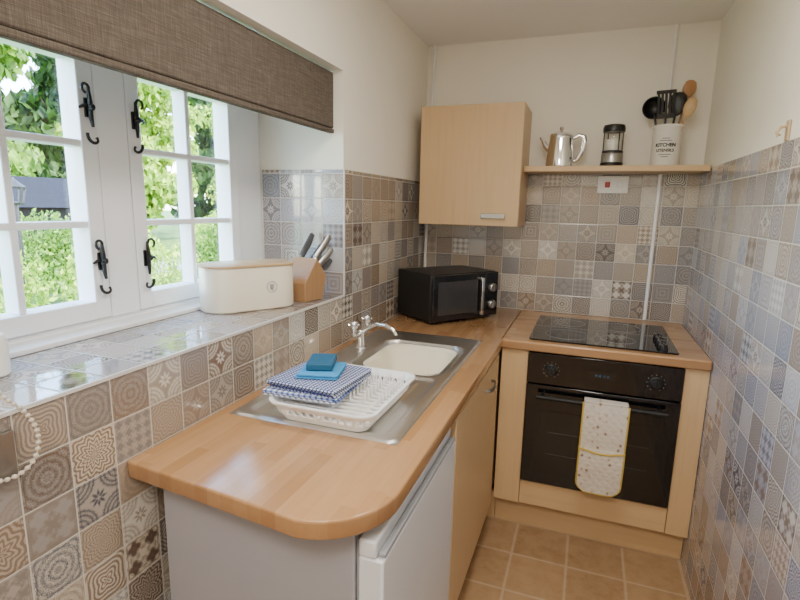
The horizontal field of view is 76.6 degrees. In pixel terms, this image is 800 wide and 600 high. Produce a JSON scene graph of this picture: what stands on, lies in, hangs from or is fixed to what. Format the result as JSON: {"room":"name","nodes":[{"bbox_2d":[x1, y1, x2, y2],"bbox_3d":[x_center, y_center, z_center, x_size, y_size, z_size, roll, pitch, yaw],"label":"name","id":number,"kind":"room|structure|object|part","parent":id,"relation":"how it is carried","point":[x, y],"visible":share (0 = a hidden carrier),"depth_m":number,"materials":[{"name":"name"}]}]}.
{"room":"kitchen","nodes":[
{"label":"kitchen","id":0,"kind":"room"},
{"bbox_2d":[0,0,428,599],"bbox_3d":[-0.843,0.086,1.094,0.500,2.330,4.600,5,11,20],"label":"wall","id":1,"kind":"structure","parent":0,"point":[75,525],"depth_m":1.46,"materials":[{"name":"paint"}]},
{"bbox_2d":[0,332,11,377],"bbox_3d":[-0.833,0.096,1.022,0.068,0.120,0.068,5,11,20],"label":"bottle","id":2,"kind":"object","parent":1,"relation":"on","point":[5,363],"visible":1,"depth_m":1.02,"materials":[{"name":"white plastic"}]},
{"bbox_2d":[0,429,17,481],"bbox_3d":[-0.685,0.273,0.819,0.011,0.086,0.120,5,11,20],"label":"socket","id":3,"kind":"object","parent":1,"relation":"attached to","point":[8,460],"visible":1,"depth_m":0.86,"materials":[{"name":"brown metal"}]},
{"bbox_2d":[0,38,261,358],"bbox_3d":[-0.821,-0.352,1.434,0.160,0.852,1.427,5,11,20],"label":"window","id":4,"kind":"structure","parent":1,"relation":"in","point":[104,148],"depth_m":1.43,"materials":[{"name":"white paint"}]},
{"bbox_2d":[0,0,333,483],"bbox_3d":[-0.479,-0.265,1.335,0.087,0.956,1.392,5,11,20],"label":"roller blind","id":5,"kind":"object","parent":1,"relation":"attached to","point":[190,46],"visible":1,"depth_m":1.20,"materials":[{"name":"brown fabric"}]},
{"bbox_3d":[-0.653,-0.153,0.764,0.009,0.939,0.131,5,11,20],"label":"bead chain","id":6,"kind":"part","parent":5,"relation":"part of","materials":[{"name":"white plastic"}]},
{"bbox_2d":[0,295,344,418],"bbox_3d":[-0.474,0.100,1.384,0.006,0.008,1.427,5,11,20],"label":"trim","id":7,"kind":"structure","parent":1,"relation":"attached to","point":[95,382],"depth_m":1.12,"materials":[{"name":"plastic"}]},
{"bbox_2d":[197,259,293,313],"bbox_3d":[-0.528,-0.053,1.758,0.328,0.156,0.174,-8,14,-39],"label":"bin","id":8,"kind":"object","parent":1,"relation":"on","point":[232,286],"visible":1,"depth_m":1.67,"materials":[{"name":"beige ceramic"}]},
{"bbox_3d":[-0.526,-0.126,1.744,0.328,0.008,0.174,-8,14,-39],"label":"lid","id":9,"kind":"part","parent":8,"relation":"part of","materials":[{"name":"brown wood"}]},
{"bbox_2d":[293,257,325,302],"bbox_3d":[-0.365,-0.083,1.930,0.112,0.157,0.131,7,12,28],"label":"knife block","id":10,"kind":"object","parent":1,"relation":"on","point":[309,278],"visible":0.77,"depth_m":1.89,"materials":[{"name":"brown wood"}]},
{"bbox_2d":[299,232,314,256],"bbox_3d":[-0.365,-0.212,1.982,0.023,0.105,0.104,5,11,21],"label":"kitchen knife","id":11,"kind":"object","parent":10,"relation":"in","point":[307,245],"visible":0.81,"depth_m":1.98,"materials":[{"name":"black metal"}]},
{"bbox_2d":[313,234,330,258],"bbox_3d":[-0.302,-0.200,1.948,0.023,0.101,0.100,9,13,35],"label":"kitchen knife","id":12,"kind":"object","parent":10,"relation":"in","point":[323,245],"visible":0.81,"depth_m":1.94,"materials":[{"name":"silver metal"}]},
{"bbox_2d":[318,247,333,265],"bbox_3d":[-0.292,-0.165,1.964,0.023,0.075,0.089,9,13,36],"label":"kitchen knife","id":13,"kind":"object","parent":10,"relation":"in","point":[328,253],"visible":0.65,"depth_m":1.96,"materials":[{"name":"silver metal"}]},
{"bbox_2d":[321,258,332,269],"bbox_3d":[-0.298,-0.135,1.997,0.024,0.056,0.089,7,12,28],"label":"kitchen knife","id":14,"kind":"object","parent":10,"relation":"in","point":[329,261],"visible":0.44,"depth_m":2.00,"materials":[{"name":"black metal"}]},
{"bbox_2d":[343,169,344,294],"bbox_3d":[-0.221,-0.263,1.998,0.006,0.490,0.006,5,11,20],"label":"trim","id":15,"kind":"structure","parent":1,"relation":"attached to","point":[343,169],"depth_m":1.99,"materials":[{"name":"plastic"}]},
{"bbox_2d":[383,0,734,46],"bbox_3d":[-0.097,-1.054,0.610,2.039,0.120,4.600,5,11,20],"label":"ceiling","id":16,"kind":"structure","parent":0,"point":[435,22],"depth_m":2.30,"materials":[{"name":"paint"}]},
{"bbox_2d":[423,20,721,322],"bbox_3d":[0.815,-0.203,2.829,1.401,2.330,0.150,5,11,20],"label":"wall","id":17,"kind":"structure","parent":0,"point":[578,249],"depth_m":2.61,"materials":[{"name":"paint"}]},
{"bbox_2d":[424,45,436,266],"bbox_3d":[0.170,-0.734,2.881,0.039,1.328,0.018,5,11,20],"label":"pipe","id":18,"kind":"object","parent":17,"relation":"attached to","point":[435,46],"visible":0.42,"depth_m":2.80,"materials":[{"name":"white plastic"}]},
{"bbox_2d":[419,102,531,226],"bbox_3d":[0.392,-0.690,2.647,0.513,0.585,0.317,5,11,20],"label":"upper cabinet","id":19,"kind":"object","parent":17,"relation":"attached to","point":[473,158],"visible":0.99,"depth_m":2.51,"materials":[{"name":"brown wood"}]},
{"bbox_3d":[0.460,-0.416,2.509,0.120,0.024,0.018,5,11,20],"label":"handle","id":20,"kind":"part","parent":19,"relation":"part of","materials":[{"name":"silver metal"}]},
{"bbox_2d":[597,176,628,193],"bbox_3d":[1.081,-0.585,2.569,0.146,0.086,0.018,5,11,20],"label":"switch","id":21,"kind":"object","parent":17,"relation":"attached to","point":[606,184],"visible":1,"depth_m":2.56,"materials":[{"name":"white plastic"}]},
{"bbox_2d":[524,165,710,173],"bbox_3d":[1.032,-0.635,2.472,0.809,0.026,0.214,5,11,20],"label":"wall shelf","id":22,"kind":"object","parent":17,"relation":"attached to","point":[619,169],"visible":1,"depth_m":2.39,"materials":[{"name":"brown wood"}]},
{"bbox_2d":[540,126,586,165],"bbox_3d":[0.810,-0.765,2.531,0.139,0.198,0.199,-7,13,-37],"label":"coffee pot","id":23,"kind":"object","parent":22,"relation":"on","point":[560,148],"visible":0.91,"depth_m":2.49,"materials":[{"name":"silver metal"}]},
{"bbox_3d":[0.738,-0.784,2.559,0.071,0.085,0.037,5,11,20],"label":"spout","id":24,"kind":"part","parent":23,"relation":"part of","materials":[{"name":"silver metal"}]},
{"bbox_3d":[0.807,-0.842,2.523,0.114,0.044,0.114,5,11,20],"label":"lid","id":25,"kind":"part","parent":23,"relation":"part of","materials":[{"name":"silver metal"}]},
{"bbox_3d":[0.887,-0.752,2.509,0.074,0.144,0.020,5,11,20],"label":"handle","id":26,"kind":"part","parent":23,"relation":"part of","materials":[{"name":"silver metal"}]},
{"bbox_2d":[600,124,625,165],"bbox_3d":[1.032,-0.748,2.455,0.104,0.200,0.104,5,11,20],"label":"press","id":27,"kind":"object","parent":22,"relation":"on","point":[612,153],"visible":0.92,"depth_m":2.42,"materials":[{"name":"silver metal"}]},
{"bbox_3d":[1.033,-0.782,2.448,0.102,0.130,0.102,5,11,20],"label":"lid","id":28,"kind":"part","parent":27,"relation":"part of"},
{"bbox_2d":[649,123,684,164],"bbox_3d":[1.248,-0.721,2.373,0.132,0.186,0.132,5,11,20],"label":"pot","id":29,"kind":"object","parent":22,"relation":"on","point":[666,145],"visible":0.94,"depth_m":2.32,"materials":[{"name":"ceramic"}]},
{"bbox_2d":[642,96,664,124],"bbox_3d":[1.194,-0.799,2.392,0.112,0.299,0.056,5,11,20],"label":"ladle","id":30,"kind":"object","parent":29,"relation":"in","point":[649,109],"visible":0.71,"depth_m":2.38,"materials":[{"name":"black plastic"}]},
{"bbox_2d":[656,89,676,123],"bbox_3d":[1.216,-0.801,2.337,0.086,0.322,0.012,4,11,14],"label":"slotted spatula","id":31,"kind":"object","parent":29,"relation":"in","point":[665,115],"visible":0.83,"depth_m":2.32,"materials":[{"name":"black plastic"}]},
{"bbox_2d":[668,92,686,122],"bbox_3d":[1.271,-0.796,2.341,0.078,0.314,0.019,7,12,28],"label":"serving spoon","id":32,"kind":"object","parent":29,"relation":"in","point":[681,97],"visible":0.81,"depth_m":2.31,"materials":[{"name":"black plastic"}]},
{"bbox_2d":[678,80,696,123],"bbox_3d":[1.309,-0.827,2.357,0.096,0.372,0.019,4,11,14],"label":"wooden spoon","id":33,"kind":"object","parent":29,"relation":"in","point":[689,88],"visible":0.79,"depth_m":2.32,"materials":[{"name":"brown wood"}]},
{"bbox_2d":[682,97,697,129],"bbox_3d":[1.289,-0.774,2.312,0.094,0.284,0.019,8,12,31],"label":"wooden spoon","id":34,"kind":"object","parent":29,"relation":"in","point":[690,106],"visible":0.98,"depth_m":2.28,"materials":[{"name":"brown wood"}]},
{"bbox_2d":[642,174,662,319],"bbox_3d":[1.273,-0.258,2.555,0.018,0.732,0.018,5,11,20],"label":"cable conduit","id":35,"kind":"object","parent":17,"relation":"attached to","point":[659,183],"visible":1,"depth_m":2.55,"materials":[{"name":"white plastic"}]},
{"bbox_2d":[666,24,678,123],"bbox_3d":[1.290,-0.969,2.429,0.014,0.654,0.014,5,11,20],"label":"cable conduit","id":36,"kind":"object","parent":17,"relation":"attached to","point":[676,25],"visible":0.4,"depth_m":2.39,"materials":[{"name":"white plastic"}]},
{"bbox_2d":[458,483,690,599],"bbox_3d":[-0.146,1.344,1.057,2.039,0.100,4.600,5,11,20],"label":"floor","id":37,"kind":"structure","parent":0,"point":[510,560],"depth_m":2.09,"materials":[{"name":"tile"}]},
{"bbox_2d":[163,428,454,599],"bbox_3d":[-0.193,0.802,1.378,0.536,0.845,0.560,5,11,20],"label":"fridge","id":38,"kind":"object","parent":37,"relation":"on","point":[214,553],"visible":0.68,"depth_m":1.10,"materials":[{"name":"grey plastic"}]},
{"bbox_3d":[0.034,0.801,1.293,0.052,0.788,0.560,5,11,20],"label":"door","id":39,"kind":"part","parent":38,"relation":"part of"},
{"bbox_3d":[0.059,0.446,1.220,0.015,0.010,0.540,5,11,20],"label":"handle","id":40,"kind":"part","parent":38,"relation":"part of","materials":[{"name":"grey plastic"}]},
{"bbox_2d":[448,348,501,599],"bbox_3d":[0.164,0.624,2.305,0.579,0.866,1.442,5,11,20],"label":"base cabinet","id":41,"kind":"object","parent":37,"relation":"on","point":[474,431],"visible":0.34,"depth_m":1.81,"materials":[{"name":"brown wood"}]},
{"bbox_2d":[128,307,521,539],"bbox_3d":[0.039,0.224,1.954,0.592,0.040,2.142,5,11,20],"label":"countertop","id":42,"kind":"structure","parent":41,"relation":"on","point":[294,481],"depth_m":1.11,"materials":[{"name":"brown wood"}]},
{"bbox_2d":[229,329,481,445],"bbox_3d":[-0.056,0.310,1.764,0.480,0.156,1.030,5,11,20],"label":"sink","id":43,"kind":"object","parent":42,"relation":"in","point":[393,425],"visible":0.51,"depth_m":1.51,"materials":[{"name":"metal"}]},
{"bbox_2d":[269,364,414,431],"bbox_3d":[-0.147,0.262,1.405,0.301,0.063,0.361,5,11,20],"label":"dish rack","id":44,"kind":"object","parent":43,"relation":"on","point":[365,404],"visible":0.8,"depth_m":1.33,"materials":[{"name":"white plastic"}]},
{"bbox_2d":[262,378,365,404],"bbox_3d":[-0.228,0.229,1.394,0.213,0.016,0.227,4,11,17],"label":"tea towel","id":45,"kind":"object","parent":44,"relation":"on","point":[269,390],"visible":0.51,"depth_m":1.29,"materials":[{"name":"blue fabric"}]},
{"bbox_2d":[266,360,371,397],"bbox_3d":[-0.217,0.211,1.391,0.212,0.020,0.221,6,12,23],"label":"tea towel","id":46,"kind":"object","parent":45,"relation":"on","point":[352,375],"visible":0.72,"depth_m":1.32,"materials":[{"name":"blue fabric"}]},
{"bbox_2d":[295,362,346,379],"bbox_3d":[-0.216,0.192,1.392,0.118,0.014,0.125,2,11,6],"label":"cleaning cloth","id":47,"kind":"object","parent":46,"relation":"on","point":[339,367],"visible":0.75,"depth_m":1.34,"materials":[{"name":"blue fabric"}]},
{"bbox_2d":[306,353,336,370],"bbox_3d":[-0.216,0.172,1.405,0.072,0.021,0.100,1,11,0],"label":"sponge","id":48,"kind":"object","parent":47,"relation":"on","point":[317,361],"visible":1,"depth_m":1.37,"materials":[{"name":"blue plastic"}]},
{"bbox_2d":[363,344,456,375],"bbox_3d":[0.042,0.286,1.907,0.290,0.141,0.352,5,11,20],"label":"bowl","id":49,"kind":"object","parent":43,"relation":"in","point":[414,359],"visible":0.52,"depth_m":2.04,"materials":[{"name":"beige plastic"}]},
{"bbox_2d":[349,315,397,348],"bbox_3d":[-0.088,0.134,1.945,0.184,0.120,0.161,5,11,20],"label":"mixer tap","id":50,"kind":"object","parent":42,"relation":"on","point":[359,336],"visible":1,"depth_m":1.94,"materials":[{"name":"silver metal"}]},
{"bbox_3d":[-0.173,0.107,1.908,0.035,0.057,0.035,11,14,41],"label":"handle","id":51,"kind":"part","parent":50,"relation":"part of","materials":[{"name":"silver metal"}]},
{"bbox_3d":[-0.132,0.087,2.018,0.035,0.057,0.035,11,14,41],"label":"handle","id":52,"kind":"part","parent":50,"relation":"part of","materials":[{"name":"silver metal"}]},
{"bbox_3d":[-0.084,0.114,1.928,0.169,0.060,0.020,7,12,28],"label":"spout","id":53,"kind":"part","parent":50,"relation":"part of","materials":[{"name":"silver metal"}]},
{"bbox_2d":[398,265,497,323],"bbox_3d":[0.251,-0.034,2.592,0.415,0.240,0.322,-6,13,-33],"label":"microwave","id":54,"kind":"object","parent":42,"relation":"on","point":[433,294],"visible":1,"depth_m":2.48,"materials":[{"name":"black metal"}]},
{"bbox_3d":[0.285,-0.016,2.461,0.322,0.221,0.019,-6,13,-33],"label":"door","id":55,"kind":"part","parent":54,"relation":"part of","materials":[{"name":"black glass"}]},
{"bbox_3d":[0.407,-0.020,2.517,0.016,0.185,0.022,-6,13,-33],"label":"handle","id":56,"kind":"part","parent":54,"relation":"part of","materials":[{"name":"silver metal"}]},
{"bbox_3d":[0.458,-0.033,2.573,0.085,0.221,0.019,-6,13,-33],"label":"control panel","id":57,"kind":"part","parent":54,"relation":"part of","materials":[{"name":"black plastic"}]},
{"bbox_3d":[0.353,0.333,1.950,0.032,0.014,0.140,5,11,20],"label":"handle","id":58,"kind":"part","parent":41,"relation":"part of","materials":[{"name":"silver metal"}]},
{"bbox_2d":[494,348,710,559],"bbox_3d":[0.922,0.612,2.452,0.795,0.866,0.640,5,11,20],"label":"housing","id":59,"kind":"object","parent":37,"relation":"on","point":[657,530],"visible":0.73,"depth_m":2.21,"materials":[{"name":"brown wood"}]},
{"bbox_3d":[0.604,0.511,2.554,0.112,0.718,0.640,5,11,20],"label":"panel","id":60,"kind":"part","parent":59,"relation":"part of","materials":[{"name":"brown wood"}]},
{"bbox_3d":[0.823,0.888,2.202,0.595,0.112,0.018,5,11,20],"label":"panel","id":61,"kind":"part","parent":59,"relation":"part of","materials":[{"name":"brown wood"}]},
{"bbox_2d":[520,351,685,507],"bbox_3d":[0.913,0.494,2.355,0.595,0.594,0.627,5,11,20],"label":"oven","id":62,"kind":"object","parent":59,"relation":"in","point":[557,385],"visible":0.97,"depth_m":2.09,"materials":[{"name":"black glass"}]},
{"bbox_3d":[0.634,0.299,2.128,0.052,0.052,0.032,5,11,20],"label":"knob","id":63,"kind":"part","parent":62,"relation":"part of","materials":[{"name":"black plastic"}]},
{"bbox_3d":[0.816,0.426,2.070,0.500,0.018,0.055,5,11,20],"label":"handle","id":64,"kind":"part","parent":62,"relation":"part of","materials":[{"name":"black metal"}]},
{"bbox_2d":[575,397,630,496],"bbox_3d":[0.823,0.606,2.067,0.182,0.394,0.075,5,11,20],"label":"glove","id":65,"kind":"object","parent":62,"relation":"hanging from","point":[604,427],"visible":1,"depth_m":2.04,"materials":[{"name":"white fabric"}]},
{"bbox_3d":[0.833,0.309,2.089,0.595,0.135,0.032,5,11,20],"label":"control panel","id":66,"kind":"part","parent":62,"relation":"part of","materials":[{"name":"black glass"}]},
{"bbox_3d":[1.009,0.332,1.992,0.052,0.052,0.032,5,11,20],"label":"knob","id":67,"kind":"part","parent":62,"relation":"part of","materials":[{"name":"black plastic"}]},
{"bbox_2d":[502,310,712,370],"bbox_3d":[0.935,0.162,2.382,0.798,0.040,0.708,5,11,20],"label":"countertop","id":68,"kind":"structure","parent":59,"relation":"on","point":[691,355],"depth_m":2.13,"materials":[{"name":"brown wood"}]},
{"bbox_2d":[529,315,678,354],"bbox_3d":[0.917,0.136,2.320,0.580,0.032,0.514,5,11,20],"label":"cooktop","id":69,"kind":"object","parent":68,"relation":"in","point":[617,335],"visible":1,"depth_m":2.27,"materials":[{"name":"black glass"}]},
{"bbox_3d":[1.127,0.157,2.213,0.038,0.026,0.038,5,11,20],"label":"knob","id":70,"kind":"part","parent":69,"relation":"part of","materials":[{"name":"black plastic"}]},
{"bbox_3d":[1.106,0.167,2.156,0.038,0.026,0.038,5,11,20],"label":"knob","id":71,"kind":"part","parent":69,"relation":"part of","materials":[{"name":"black plastic"}]},
{"bbox_3d":[1.084,0.177,2.099,0.038,0.026,0.038,5,11,20],"label":"knob","id":72,"kind":"part","parent":69,"relation":"part of","materials":[{"name":"black plastic"}]},
{"bbox_3d":[1.063,0.188,2.042,0.038,0.026,0.038,5,11,20],"label":"knob","id":73,"kind":"part","parent":69,"relation":"part of","materials":[{"name":"black plastic"}]},
{"bbox_3d":[1.149,0.620,2.031,0.084,0.718,0.018,5,11,20],"label":"panel","id":74,"kind":"part","parent":59,"relation":"part of","materials":[{"name":"brown wood"}]},
{"bbox_2d":[680,0,799,599],"bbox_3d":[0.739,0.239,0.448,0.150,2.330,4.456,5,11,20],"label":"wall","id":75,"kind":"structure","parent":0,"point":[742,307],"depth_m":1.58,"materials":[{"name":"paint"}]},
{"bbox_2d":[775,119,791,141],"bbox_3d":[1.047,-0.464,1.387,0.032,0.056,0.024,5,11,20],"label":"wall hook","id":76,"kind":"object","parent":75,"relation":"attached to","point":[787,126],"visible":1,"depth_m":1.38,"materials":[{"name":"beige plastic"}]},
{"bbox_3d":[1.044,-0.462,1.388,0.026,0.035,0.008,5,11,20],"label":"hook arm","id":77,"kind":"part","parent":76,"relation":"part of","materials":[{"name":"beige plastic"}]},
{"bbox_3d":[1.059,-0.463,1.382,0.006,0.056,0.024,5,11,20],"label":"plate","id":78,"kind":"part","parent":76,"relation":"part of","materials":[{"name":"beige plastic"}]},
{"label":"outside","id":79,"kind":"structure","parent":0,"visible":0},
{"bbox_2d":[30,211,210,306],"bbox_3d":[-23.913,-3.608,24.987,59.480,0.100,95.000,5,11,20],"label":"ground","id":80,"kind":"structure","parent":79,"point":[170,234],"depth_m":20.86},
{"bbox_2d":[11,177,27,293],"bbox_3d":[-3.825,-0.392,5.132,0.198,1.670,0.172,5,11,20],"label":"garden lamp","id":81,"kind":"object","parent":80,"relation":"on","point":[15,184],"visible":0.49,"depth_m":5.05,"materials":[{"name":"black metal"}]},
{"bbox_3d":[-3.828,-0.260,5.157,0.038,1.400,0.040,5,11,20],"label":"post","id":82,"kind":"part","parent":81,"relation":"part of","materials":[{"name":"white metal"}]},
{"bbox_2d":[0,43,44,176],"bbox_3d":[-12.519,-5.752,14.052,4.873,8.596,4.938,4,11,14],"label":"tree","id":83,"kind":"object","parent":80,"relation":"on","point":[22,159],"visible":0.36,"depth_m":14.60,"materials":[{"name":"green plant"}]},
{"bbox_2d":[0,249,58,313],"bbox_3d":[-3.147,0.061,3.555,0.962,1.396,1.321,2,11,2],"label":"bush","id":84,"kind":"object","parent":80,"relation":"on","point":[37,288],"visible":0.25,"depth_m":3.90,"materials":[{"name":"green plant"}]},
{"bbox_2d":[1,53,66,178],"bbox_3d":[-15.608,-9.330,23.408,6.272,12.247,7.140,0,11,-5],"label":"tree","id":85,"kind":"object","parent":80,"relation":"on","point":[37,110],"visible":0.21,"depth_m":22.30,"materials":[{"name":"green plant"}]},
{"bbox_2d":[11,176,70,255],"bbox_3d":[-8.747,-1.858,11.684,2.200,1.950,2.500,9,13,37],"label":"garden shed","id":86,"kind":"object","parent":80,"relation":"on","point":[42,193],"visible":0.31,"depth_m":11.45,"materials":[{"name":"stone"}]},
{"bbox_2d":[20,208,75,297],"bbox_3d":[-4.741,-0.606,7.083,1.080,1.354,1.985,4,11,14],"label":"bush","id":87,"kind":"object","parent":80,"relation":"on","point":[56,246],"visible":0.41,"depth_m":6.66,"materials":[{"name":"green plant"}]},
{"bbox_2d":[57,229,182,302],"bbox_3d":[-2.807,-0.179,5.220,1.017,1.273,1.356,5,11,20],"label":"bush","id":88,"kind":"object","parent":80,"relation":"on","point":[72,291],"visible":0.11,"depth_m":5.27,"materials":[{"name":"green plant"}]},
{"bbox_2d":[52,74,202,231],"bbox_3d":[-9.729,-6.404,18.085,5.423,8.547,4.717,-5,12,-31],"label":"tree","id":89,"kind":"object","parent":80,"relation":"on","point":[157,133],"visible":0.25,"depth_m":17.78,"materials":[{"name":"green plant"}]},
{"bbox_2d":[152,256,198,272],"bbox_3d":[-4.005,-1.430,15.176,1.800,0.020,60.000,5,11,20],"label":"path","id":90,"kind":"structure","parent":80,"relation":"on","point":[179,266],"depth_m":11.52,"materials":[{"name":"grey stone"}]},
{"bbox_2d":[170,96,217,217],"bbox_3d":[-10.211,-10.564,30.516,7.543,12.342,8.372,-9,15,-44],"label":"tree","id":91,"kind":"object","parent":80,"relation":"on","point":[203,173],"visible":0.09,"depth_m":28.69,"materials":[{"name":"green plant"}]},
{"bbox_2d":[170,209,217,262],"bbox_3d":[-3.755,-1.195,10.210,1.092,1.406,2.192,2,11,4],"label":"bush","id":92,"kind":"object","parent":80,"relation":"on","point":[214,214],"visible":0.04,"depth_m":9.60,"materials":[{"name":"green plant"}]},
{"bbox_2d":[189,104,216,204],"bbox_3d":[-4.070,-3.764,14.152,2.586,5.000,2.652,5,11,20],"label":"tree","id":93,"kind":"object","parent":80,"relation":"on","point":[204,120],"visible":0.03,"depth_m":13.46,"materials":[{"name":"green plant"}]},
{"bbox_2d":[195,223,219,262],"bbox_3d":[-2.062,-0.481,6.696,0.887,1.356,1.529,5,11,20],"label":"bush","id":94,"kind":"object","parent":80,"relation":"on","point":[213,247],"visible":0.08,"depth_m":6.25,"materials":[{"name":"green plant"}]}
]}

